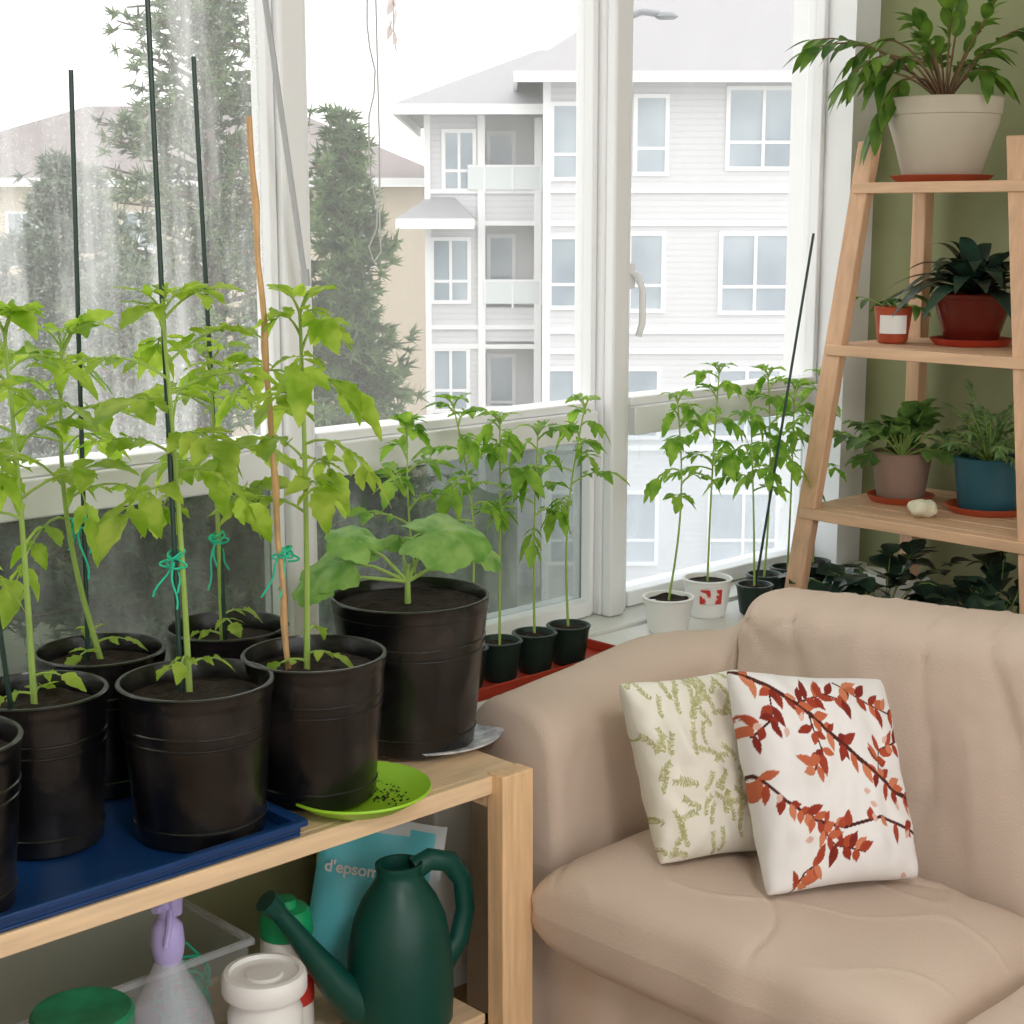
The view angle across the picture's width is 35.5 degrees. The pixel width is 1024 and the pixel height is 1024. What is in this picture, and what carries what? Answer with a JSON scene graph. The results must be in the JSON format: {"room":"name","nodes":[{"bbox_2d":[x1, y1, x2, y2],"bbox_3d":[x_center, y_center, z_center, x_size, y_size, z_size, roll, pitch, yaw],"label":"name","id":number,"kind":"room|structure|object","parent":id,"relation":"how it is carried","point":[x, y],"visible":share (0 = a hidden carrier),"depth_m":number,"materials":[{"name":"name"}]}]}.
{"room":"sunroom","nodes":[
{"label":"sunroom","id":0,"kind":"room"},
{"bbox_2d":[0,853,315,1023],"bbox_3d":[-0.978,0.768,2.828,5.235,0.560,0.230,-10,14,-43],"label":"wall","id":1,"kind":"structure","parent":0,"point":[221,922],"depth_m":2.96,"materials":[{"name":"paint"}]},
{"bbox_2d":[454,983,487,1023],"bbox_3d":[0.671,1.394,1.262,5.335,0.100,4.900,-10,14,-43],"label":"floor","id":2,"kind":"structure","parent":0,"point":[460,992],"depth_m":3.24,"materials":[{"name":"brown wood"}]},
{"bbox_2d":[0,749,532,1023],"bbox_3d":[-1.043,0.862,2.204,2.470,0.602,0.545,-10,14,-43],"label":"table","id":3,"kind":"object","parent":2,"relation":"on","point":[505,787],"visible":0.37,"depth_m":2.78,"materials":[{"name":"brown wood"}]},
{"bbox_2d":[29,986,135,1023],"bbox_3d":[-0.626,0.854,2.355,0.150,0.263,0.150,-10,14,-43],"label":"plastic jar","id":4,"kind":"object","parent":3,"relation":"on","point":[82,1005],"visible":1,"depth_m":2.34,"materials":[{"name":"green plastic"}]},
{"bbox_2d":[0,796,307,932],"bbox_3d":[-0.803,0.511,2.382,0.858,0.028,0.518,-10,14,-43],"label":"tray","id":5,"kind":"object","parent":3,"relation":"on","point":[119,863],"visible":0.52,"depth_m":2.35,"materials":[{"name":"blue plastic"}]},
{"bbox_2d":[0,347,40,912],"bbox_3d":[-0.797,0.130,2.202,0.340,0.829,0.340,-10,14,-43],"label":"plant","id":6,"kind":"object","parent":5,"relation":"on","point":[11,732],"visible":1,"depth_m":2.18,"materials":[{"name":"green plant"}]},
{"bbox_2d":[0,299,139,860],"bbox_3d":[-0.739,0.093,2.424,0.318,0.821,0.324,-10,14,-43],"label":"plant","id":7,"kind":"object","parent":5,"relation":"on","point":[62,714],"visible":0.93,"depth_m":2.38,"materials":[{"name":"green plant"}]},
{"bbox_2d":[0,70,166,799],"bbox_3d":[-0.733,-0.114,2.589,0.297,1.168,0.386,4,11,21],"label":"plant","id":8,"kind":"object","parent":5,"relation":"on","point":[107,655],"visible":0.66,"depth_m":2.59,"materials":[{"name":"green plant"}]},
{"bbox_2d":[60,0,277,852],"bbox_3d":[-0.500,-0.225,2.349,0.319,1.473,0.353,7,13,33],"label":"plant","id":9,"kind":"object","parent":5,"relation":"on","point":[196,731],"visible":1,"depth_m":2.39,"materials":[{"name":"green plant"}]},
{"bbox_2d":[151,898,184,967],"bbox_3d":[-0.531,0.757,2.486,0.136,0.406,0.136,0,10,0],"label":"spray bottle","id":10,"kind":"object","parent":3,"relation":"on","point":[167,931],"visible":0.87,"depth_m":2.45,"materials":[{"name":"purple plastic"}]},
{"bbox_2d":[127,56,302,659],"bbox_3d":[-0.502,-0.157,2.747,0.282,1.210,0.322,1,11,7],"label":"plant","id":11,"kind":"object","parent":3,"relation":"on","point":[223,633],"visible":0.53,"depth_m":2.74,"materials":[{"name":"green plant"}]},
{"bbox_2d":[221,952,306,1023],"bbox_3d":[-0.395,0.837,2.570,0.136,0.218,0.136,-10,14,-43],"label":"plastic jar","id":12,"kind":"object","parent":3,"relation":"on","point":[267,987],"visible":1,"depth_m":2.52,"materials":[{"name":"white plastic"}]},
{"bbox_2d":[259,894,314,1023],"bbox_3d":[-0.390,0.785,2.776,0.094,0.245,0.094,-10,14,-43],"label":"bottle","id":13,"kind":"object","parent":3,"relation":"on","point":[272,939],"visible":0.43,"depth_m":2.74,"materials":[{"name":"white plastic"}]},
{"bbox_2d":[296,761,430,819],"bbox_3d":[-0.254,0.464,2.631,0.244,0.031,0.244,-10,14,-43],"label":"plate","id":14,"kind":"object","parent":3,"relation":"on","point":[417,784],"visible":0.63,"depth_m":2.63,"materials":[{"name":"green plastic"}]},
{"bbox_2d":[208,116,391,812],"bbox_3d":[-0.356,-0.075,2.566,0.264,1.087,0.340,-10,14,-43],"label":"plant","id":15,"kind":"object","parent":14,"relation":"on","point":[326,704],"visible":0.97,"depth_m":2.53,"materials":[{"name":"green plant"}]},
{"bbox_2d":[374,780,408,805],"bbox_3d":[-0.207,0.464,2.654,0.064,0.003,0.129,-4,11,-19],"label":"soil","id":16,"kind":"object","parent":14,"relation":"on","point":[396,790],"visible":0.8,"depth_m":2.63,"materials":[{"name":"black soil"}]},
{"bbox_2d":[256,848,474,1023],"bbox_3d":[-0.245,0.752,2.775,0.409,0.311,0.173,-6,12,-29],"label":"watering can","id":17,"kind":"object","parent":3,"relation":"on","point":[403,954],"visible":1,"depth_m":2.74,"materials":[{"name":"green plastic"}]},
{"bbox_2d":[310,821,447,968],"bbox_3d":[-0.257,0.722,2.963,0.276,0.337,0.094,0,10,-2],"label":"bag","id":18,"kind":"object","parent":3,"relation":"on","point":[344,872],"visible":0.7,"depth_m":2.95,"materials":[{"name":"teal plastic"}]},
{"bbox_2d":[423,710,503,755],"bbox_3d":[-0.162,0.409,2.964,0.294,0.018,0.294,-10,14,-43],"label":"saucer","id":19,"kind":"object","parent":3,"relation":"on","point":[483,735],"visible":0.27,"depth_m":2.92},
{"bbox_2d":[291,513,500,759],"bbox_3d":[-0.196,0.213,2.904,0.329,0.411,0.324,-10,14,-43],"label":"plant","id":20,"kind":"object","parent":19,"relation":"on","point":[432,631],"visible":0.94,"depth_m":2.82,"materials":[{"name":"green plant"}]},
{"bbox_3d":[-0.842,0.856,2.505,0.890,0.204,0.260,-10,14,-43],"label":"plastic tub","id":21,"kind":"object","parent":3,"relation":"on","visible":0},
{"bbox_2d":[152,942,211,1023],"bbox_3d":[-0.560,0.830,2.728,0.094,0.186,0.093,0,10,-1],"label":"twine","id":22,"kind":"object","parent":21,"relation":"in","point":[175,1012],"visible":0.88,"depth_m":2.72,"materials":[{"name":"teal"}]},
{"bbox_2d":[410,566,928,987],"bbox_3d":[0.421,0.563,3.847,1.774,0.591,0.199,-10,14,-43],"label":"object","id":23,"kind":"object","parent":2,"relation":"on","point":[457,819],"visible":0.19,"depth_m":3.25,"materials":[{"name":"white"}]},
{"bbox_2d":[478,638,615,701],"bbox_3d":[0.007,0.337,3.374,0.550,0.026,0.150,-10,14,-43],"label":"tray","id":24,"kind":"object","parent":23,"relation":"on","point":[488,690],"visible":0.03,"depth_m":3.31,"materials":[{"name":"red plastic"}]},
{"bbox_2d":[347,411,456,574],"bbox_3d":[-0.200,0.083,3.187,0.230,0.584,0.203,-10,14,-43],"label":"seedling","id":25,"kind":"object","parent":24,"relation":"on","point":[406,419],"visible":0.63,"depth_m":3.14,"materials":[{"name":"green plant"}]},
{"bbox_2d":[411,392,510,688],"bbox_3d":[-0.091,0.058,3.273,0.195,0.603,0.183,-4,11,-21],"label":"seedling","id":26,"kind":"object","parent":24,"relation":"on","point":[465,445],"visible":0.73,"depth_m":3.23,"materials":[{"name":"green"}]},
{"bbox_2d":[479,644,488,688],"bbox_3d":[-0.094,0.318,3.287,0.094,0.085,0.094,-10,14,-43],"label":"pot","id":27,"kind":"object","parent":26,"relation":"on","point":[485,648],"depth_m":3.27,"materials":[{"name":"black plastic"}]},
{"bbox_2d":[455,410,544,682],"bbox_3d":[-0.038,0.066,3.345,0.183,0.560,0.203,-3,11,-14],"label":"seedling","id":28,"kind":"object","parent":24,"relation":"on","point":[503,653],"visible":0.92,"depth_m":3.30,"materials":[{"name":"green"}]},
{"bbox_2d":[484,634,522,682],"bbox_3d":[-0.026,0.308,3.345,0.098,0.085,0.098,-10,14,-43],"label":"pot","id":29,"kind":"object","parent":28,"relation":"on","point":[503,653],"depth_m":3.31,"materials":[{"name":"black plastic"}]},
{"bbox_2d":[488,420,572,673],"bbox_3d":[0.053,0.069,3.396,0.179,0.535,0.175,-10,14,-43],"label":"seedling","id":30,"kind":"object","parent":24,"relation":"on","point":[537,647],"visible":0.87,"depth_m":3.37,"materials":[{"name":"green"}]},
{"bbox_2d":[512,626,557,673],"bbox_3d":[0.048,0.296,3.407,0.098,0.085,0.098,-10,14,-43],"label":"pot","id":31,"kind":"object","parent":30,"relation":"on","point":[537,647],"depth_m":3.38,"materials":[{"name":"black plastic"}]},
{"bbox_2d":[518,392,630,665],"bbox_3d":[0.128,0.032,3.466,0.211,0.583,0.235,-10,14,-43],"label":"seedling","id":32,"kind":"object","parent":24,"relation":"on","point":[571,640],"visible":0.96,"depth_m":3.43,"materials":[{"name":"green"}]},
{"bbox_2d":[546,619,590,665],"bbox_3d":[0.122,0.285,3.470,0.098,0.085,0.098,-10,14,-43],"label":"pot","id":33,"kind":"object","parent":32,"relation":"on","point":[571,640],"depth_m":3.44,"materials":[{"name":"black plastic"}]},
{"bbox_2d":[642,389,722,633],"bbox_3d":[0.393,0.001,3.700,0.216,0.568,0.185,-10,14,-43],"label":"seedling","id":34,"kind":"object","parent":23,"relation":"on","point":[669,610],"visible":0.98,"depth_m":3.70,"materials":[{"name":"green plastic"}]},
{"bbox_2d":[642,590,694,633],"bbox_3d":[0.365,0.238,3.747,0.124,0.085,0.124,-10,14,-43],"label":"pot","id":35,"kind":"object","parent":34,"relation":"on","point":[665,610],"depth_m":3.71,"materials":[{"name":"white plastic"}]},
{"bbox_2d":[663,361,748,618],"bbox_3d":[0.483,-0.056,3.877,0.172,0.615,0.191,-4,11,-21],"label":"seedling","id":36,"kind":"object","parent":23,"relation":"on","point":[711,590],"visible":0.98,"depth_m":3.85,"materials":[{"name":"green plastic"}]},
{"bbox_2d":[682,572,732,618],"bbox_3d":[0.475,0.205,3.897,0.124,0.095,0.124,-10,14,-43],"label":"pot","id":37,"kind":"object","parent":36,"relation":"on","point":[711,590],"depth_m":3.86,"materials":[{"name":"white plastic"}]},
{"bbox_2d":[702,233,814,614],"bbox_3d":[0.596,-0.209,3.874,0.192,0.918,0.206,-10,14,-43],"label":"seedling","id":38,"kind":"object","parent":23,"relation":"on","point":[748,591],"visible":0.88,"depth_m":3.88,"materials":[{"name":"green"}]},
{"bbox_2d":[735,580,773,614],"bbox_3d":[0.592,0.212,3.913,0.094,0.075,0.094,-10,14,-43],"label":"pot","id":39,"kind":"object","parent":38,"relation":"on","point":[748,591],"depth_m":3.89,"materials":[{"name":"black plastic"}]},
{"bbox_2d":[733,364,812,590],"bbox_3d":[0.651,-0.067,3.990,0.211,0.597,0.183,5,12,26],"label":"seedling","id":40,"kind":"object","parent":23,"relation":"on","point":[793,467],"visible":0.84,"depth_m":3.97,"materials":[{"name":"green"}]},
{"bbox_2d":[745,570,781,590],"bbox_3d":[0.634,0.191,4.027,0.094,0.075,0.094,-10,14,-43],"label":"pot","id":41,"kind":"object","parent":40,"relation":"on","point":[765,575],"depth_m":4.01,"materials":[{"name":"black plastic"}]},
{"bbox_2d":[759,378,824,588],"bbox_3d":[0.712,-0.063,4.073,0.152,0.558,0.183,-1,10,-3],"label":"seedling","id":42,"kind":"object","parent":23,"relation":"on","point":[792,438],"visible":0.59,"depth_m":4.04,"materials":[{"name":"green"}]},
{"bbox_2d":[769,563,786,588],"bbox_3d":[0.706,0.176,4.109,0.094,0.075,0.094,-10,14,-43],"label":"pot","id":43,"kind":"object","parent":42,"relation":"on","point":[780,567],"depth_m":4.09,"materials":[{"name":"black plastic"}]},
{"bbox_2d":[789,367,858,581],"bbox_3d":[0.799,-0.082,4.124,0.183,0.576,0.170,1,11,8],"label":"seedling","id":44,"kind":"object","parent":23,"relation":"on","point":[804,393],"visible":0.31,"depth_m":4.13,"materials":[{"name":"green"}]},
{"bbox_2d":[809,557,830,581],"bbox_3d":[0.786,0.162,4.184,0.094,0.075,0.094,-10,14,-43],"label":"pot","id":45,"kind":"object","parent":44,"relation":"on","point":[813,573],"depth_m":4.15,"materials":[{"name":"black plastic"}]},
{"bbox_2d":[467,587,1023,1023],"bbox_3d":[0.806,0.646,2.590,0.819,0.847,1.979,-10,14,-43],"label":"sofa","id":46,"kind":"object","parent":2,"relation":"on","point":[621,935],"visible":0.8,"depth_m":2.77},
{"bbox_2d":[619,670,756,863],"bbox_3d":[0.328,0.448,2.819,0.228,0.307,0.213,-6,12,-30],"label":"throw pillow","id":47,"kind":"object","parent":46,"relation":"on","point":[681,732],"visible":0.84,"depth_m":2.75,"materials":[{"name":"fabric"}]},
{"bbox_2d":[531,829,1023,1023],"bbox_3d":[0.472,0.722,2.721,0.491,0.200,0.797,-10,14,-43],"label":"seat cushion","id":48,"kind":"object","parent":46,"relation":"on","point":[702,940],"depth_m":2.58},
{"bbox_2d":[727,671,917,894],"bbox_3d":[0.525,0.447,2.707,0.287,0.349,0.246,-3,11,-15],"label":"throw pillow","id":49,"kind":"object","parent":46,"relation":"on","point":[819,757],"visible":1,"depth_m":2.64,"materials":[{"name":"fabric"}]},
{"bbox_2d":[966,986,1023,1023],"bbox_3d":[0.982,0.819,2.200,0.487,0.199,0.655,-10,14,-43],"label":"seat cushion","id":50,"kind":"object","parent":46,"relation":"on","point":[1007,1007],"depth_m":2.30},
{"bbox_2d":[784,135,1023,613],"bbox_3d":[1.104,0.001,3.761,0.693,1.730,0.828,-10,14,-43],"label":"ladder shelf","id":51,"kind":"object","parent":2,"relation":"on","point":[1006,534],"visible":0.59,"depth_m":3.90,"materials":[{"name":"brown wood"}]},
{"bbox_2d":[776,539,972,605],"bbox_3d":[0.925,0.235,3.996,0.539,0.310,0.463,-10,14,-43],"label":"potted plants","id":52,"kind":"object","parent":51,"relation":"on","point":[898,573],"visible":0.53,"depth_m":4.00,"materials":[{"name":"plant"}]},
{"bbox_2d":[855,295,931,343],"bbox_3d":[0.938,-0.479,3.964,0.227,0.119,0.155,5,12,26],"label":"potted herb","id":53,"kind":"object","parent":51,"relation":"on","point":[889,329],"visible":0.9,"depth_m":3.92,"materials":[{"name":"ceramic"}]},
{"bbox_2d":[874,305,912,343],"bbox_3d":[0.943,-0.464,3.960,0.096,0.090,0.096,-10,14,-43],"label":"pot","id":54,"kind":"object","parent":53,"relation":"on","point":[889,329],"depth_m":3.92,"materials":[{"name":"orange ceramic"}]},
{"bbox_2d":[833,398,966,504],"bbox_3d":[0.974,-0.165,4.024,0.344,0.268,0.402,-3,11,-15],"label":"potted houseplant","id":55,"kind":"object","parent":51,"relation":"on","point":[901,473],"visible":0.95,"depth_m":3.97,"materials":[{"name":"plant"}]},
{"bbox_2d":[784,0,1023,181],"bbox_3d":[0.967,-1.047,3.870,0.626,0.490,0.362,1,11,8],"label":"trailing houseplant","id":56,"kind":"object","parent":51,"relation":"on","point":[942,135],"visible":0.98,"depth_m":3.82,"materials":[{"name":"plant"}]},
{"bbox_2d":[907,499,937,517],"bbox_3d":[0.975,-0.008,3.803,0.090,0.048,0.065,-10,14,-43],"label":"stone","id":57,"kind":"object","parent":51,"relation":"on","point":[923,508],"visible":1,"depth_m":3.78,"materials":[{"name":"beige stone"}]},
{"bbox_2d":[884,237,1011,346],"bbox_3d":[1.125,-0.537,3.886,0.499,0.260,0.466,3,11,14],"label":"potted plant","id":58,"kind":"object","parent":51,"relation":"on","point":[973,311],"visible":0.94,"depth_m":3.83,"materials":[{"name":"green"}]},
{"bbox_2d":[931,291,1010,340],"bbox_3d":[1.122,-0.474,3.900,0.200,0.119,0.200,-10,14,-43],"label":"pot","id":59,"kind":"object","parent":58,"relation":"on","point":[962,315],"depth_m":3.84,"materials":[{"name":"red ceramic"}]},
{"bbox_2d":[904,551,1019,613],"bbox_3d":[1.121,0.257,3.701,0.415,0.374,0.456,2,11,13],"label":"ivy","id":60,"kind":"object","parent":51,"relation":"on","point":[996,570],"visible":0.28,"depth_m":3.81,"materials":[{"name":"plant"}]},
{"bbox_2d":[909,379,1016,517],"bbox_3d":[1.159,-0.162,3.875,0.411,0.316,0.312,-10,14,-43],"label":"potted fern","id":61,"kind":"object","parent":51,"relation":"on","point":[985,480],"visible":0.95,"depth_m":3.81,"materials":[{"name":"green plant"}]},
{"bbox_2d":[953,451,1016,510],"bbox_3d":[1.151,-0.071,3.869,0.170,0.129,0.170,-10,14,-43],"label":"pot","id":62,"kind":"object","parent":61,"relation":"on","point":[983,482],"depth_m":3.81,"materials":[{"name":"teal ceramic"}]},
{"bbox_2d":[778,0,880,564],"bbox_3d":[0.864,-0.854,4.339,0.109,1.998,0.200,-10,14,-43],"label":"wall","id":63,"kind":"structure","parent":0,"point":[856,20],"depth_m":4.32,"materials":[{"name":"white paint"}]},
{"bbox_2d":[858,0,1023,612],"bbox_3d":[2.564,-0.263,2.795,0.100,2.600,4.900,-10,14,-43],"label":"wall","id":64,"kind":"structure","parent":0,"point":[982,217],"depth_m":4.19,"materials":[{"name":"green paint"}]},
{"bbox_2d":[0,0,286,675],"bbox_3d":[-1.675,-0.415,1.967,3.333,1.996,0.100,-10,14,-43],"label":"window","id":65,"kind":"structure","parent":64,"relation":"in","point":[122,586],"depth_m":3.03,"materials":[{"name":"white"}]},
{"bbox_2d":[303,0,598,634],"bbox_3d":[-0.122,-0.685,3.426,0.838,1.996,0.100,-10,14,-43],"label":"window","id":66,"kind":"structure","parent":64,"relation":"in","point":[441,429],"depth_m":3.67,"materials":[{"name":"white"}]},
{"bbox_2d":[578,561,866,637],"bbox_3d":[-0.978,0.473,2.773,5.234,0.039,0.230,-10,14,-43],"label":"sill","id":67,"kind":"structure","parent":64,"relation":"attached to","point":[635,615],"depth_m":3.83,"materials":[{"name":"white"}]},
{"bbox_2d":[271,0,317,635],"bbox_3d":[-0.449,-0.628,3.122,0.060,1.998,0.095,-10,14,-43],"label":"window post","id":68,"kind":"object","parent":67,"relation":"on","point":[287,16],"visible":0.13,"depth_m":3.10,"materials":[{"name":"white"}]},
{"bbox_2d":[573,0,633,616],"bbox_3d":[0.224,-0.742,3.735,0.095,1.998,0.125,-10,14,-43],"label":"window post","id":69,"kind":"object","parent":67,"relation":"on","point":[615,40],"visible":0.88,"depth_m":3.72,"materials":[{"name":"white"}]},
{"bbox_2d":[626,0,828,606],"bbox_3d":[0.543,-0.797,4.032,0.783,1.996,0.128,-10,14,-43],"label":"window","id":70,"kind":"structure","parent":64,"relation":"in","point":[646,409],"depth_m":4.24,"materials":[{"name":"white"}]},
{"bbox_3d":[0.671,-1.261,0.771,5.335,0.100,4.900,-10,14,-43],"label":"ceiling","id":71,"kind":"structure","parent":0,"visible":0},
{"bbox_2d":[262,0,310,285],"bbox_3d":[-0.444,-1.000,2.886,0.162,1.179,0.018,-10,14,-43],"label":"blind wand","id":72,"kind":"object","parent":71,"relation":"hanging from","point":[305,276],"visible":0.94,"depth_m":2.96,"materials":[{"name":"grey plastic"}]},
{"bbox_2d":[366,0,381,262],"bbox_3d":[-0.269,-1.054,3.060,0.039,1.142,0.011,-10,14,-43],"label":"string","id":73,"kind":"object","parent":71,"relation":"hanging from","point":[366,0],"visible":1,"depth_m":3.11,"materials":[{"name":"grey fabric"}]},
{"bbox_2d":[386,0,397,55],"bbox_3d":[-0.232,-1.254,3.058,0.037,0.747,0.020,-10,14,-43],"label":"hanging ornament","id":74,"kind":"object","parent":71,"relation":"hanging from","point":[391,4],"visible":1,"depth_m":3.11,"materials":[{"name":"grey"}]},
{"label":"outside","id":75,"kind":"structure","parent":0,"visible":0},
{"bbox_2d":[517,586,543,606],"bbox_3d":[-11.396,-5.365,72.163,180.000,0.200,147.000,-10,14,-43],"label":"ground","id":76,"kind":"structure","parent":75,"point":[524,593],"depth_m":33.24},
{"bbox_2d":[0,145,203,458],"bbox_3d":[-6.866,-1.512,26.338,5.851,8.896,5.573,3,11,14],"label":"conifer tree","id":77,"kind":"object","parent":76,"relation":"on","point":[45,253],"visible":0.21,"depth_m":25.20,"materials":[{"name":"green plant"}]},
{"bbox_2d":[16,240,199,457],"bbox_3d":[-3.292,1.433,14.103,2.815,7.558,2.556,-4,11,-19],"label":"conifer tree","id":78,"kind":"object","parent":76,"relation":"on","point":[126,387],"visible":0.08,"depth_m":13.37,"materials":[{"name":"green plant"}]},
{"bbox_2d":[0,106,426,496],"bbox_3d":[-9.257,-6.128,46.048,15.520,10.800,10.220,0,10,0],"label":"neighbouring building","id":79,"kind":"structure","parent":76,"relation":"on","point":[402,178],"depth_m":41.65,"materials":[{"name":"beige paint"}]},
{"bbox_2d":[53,0,412,633],"bbox_3d":[-3.262,-1.399,18.104,4.468,11.670,4.293,-10,14,-43],"label":"conifer tree","id":80,"kind":"object","parent":76,"relation":"on","point":[223,216],"visible":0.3,"depth_m":17.34,"materials":[{"name":"green plant"}]},
{"bbox_2d":[308,100,466,633],"bbox_3d":[-2.216,-1.172,23.140,3.628,9.390,3.339,1,11,7],"label":"conifer tree","id":81,"kind":"object","parent":76,"relation":"on","point":[346,269],"visible":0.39,"depth_m":22.53,"materials":[{"name":"green plant"}]},
{"bbox_2d":[320,487,516,621],"bbox_3d":[-2.698,0.864,31.188,5.600,2.826,1.957,0,10,0],"label":"hedge","id":82,"kind":"object","parent":76,"relation":"on","point":[489,580],"visible":0.11,"depth_m":30.46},
{"bbox_2d":[392,0,793,599],"bbox_3d":[3.867,-5.243,36.041,12.470,12.700,10.220,0,10,0],"label":"apartment building","id":83,"kind":"structure","parent":76,"relation":"on","point":[712,87],"depth_m":32.01,"materials":[{"name":"grey"}]},
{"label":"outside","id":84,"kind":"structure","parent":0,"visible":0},
{"bbox_3d":[8.502,3.771,22.056,17.000,0.040,18.000,0,10,0],"label":"paved lot","id":85,"kind":"object","parent":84,"visible":0},
{"bbox_2d":[633,8,678,19],"bbox_3d":[1.179,0.178,15.289,0.649,9.588,0.160,0,10,0],"label":"street lamp","id":86,"kind":"object","parent":85,"relation":"on","point":[646,12],"visible":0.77,"depth_m":14.40,"materials":[{"name":"grey metal"}]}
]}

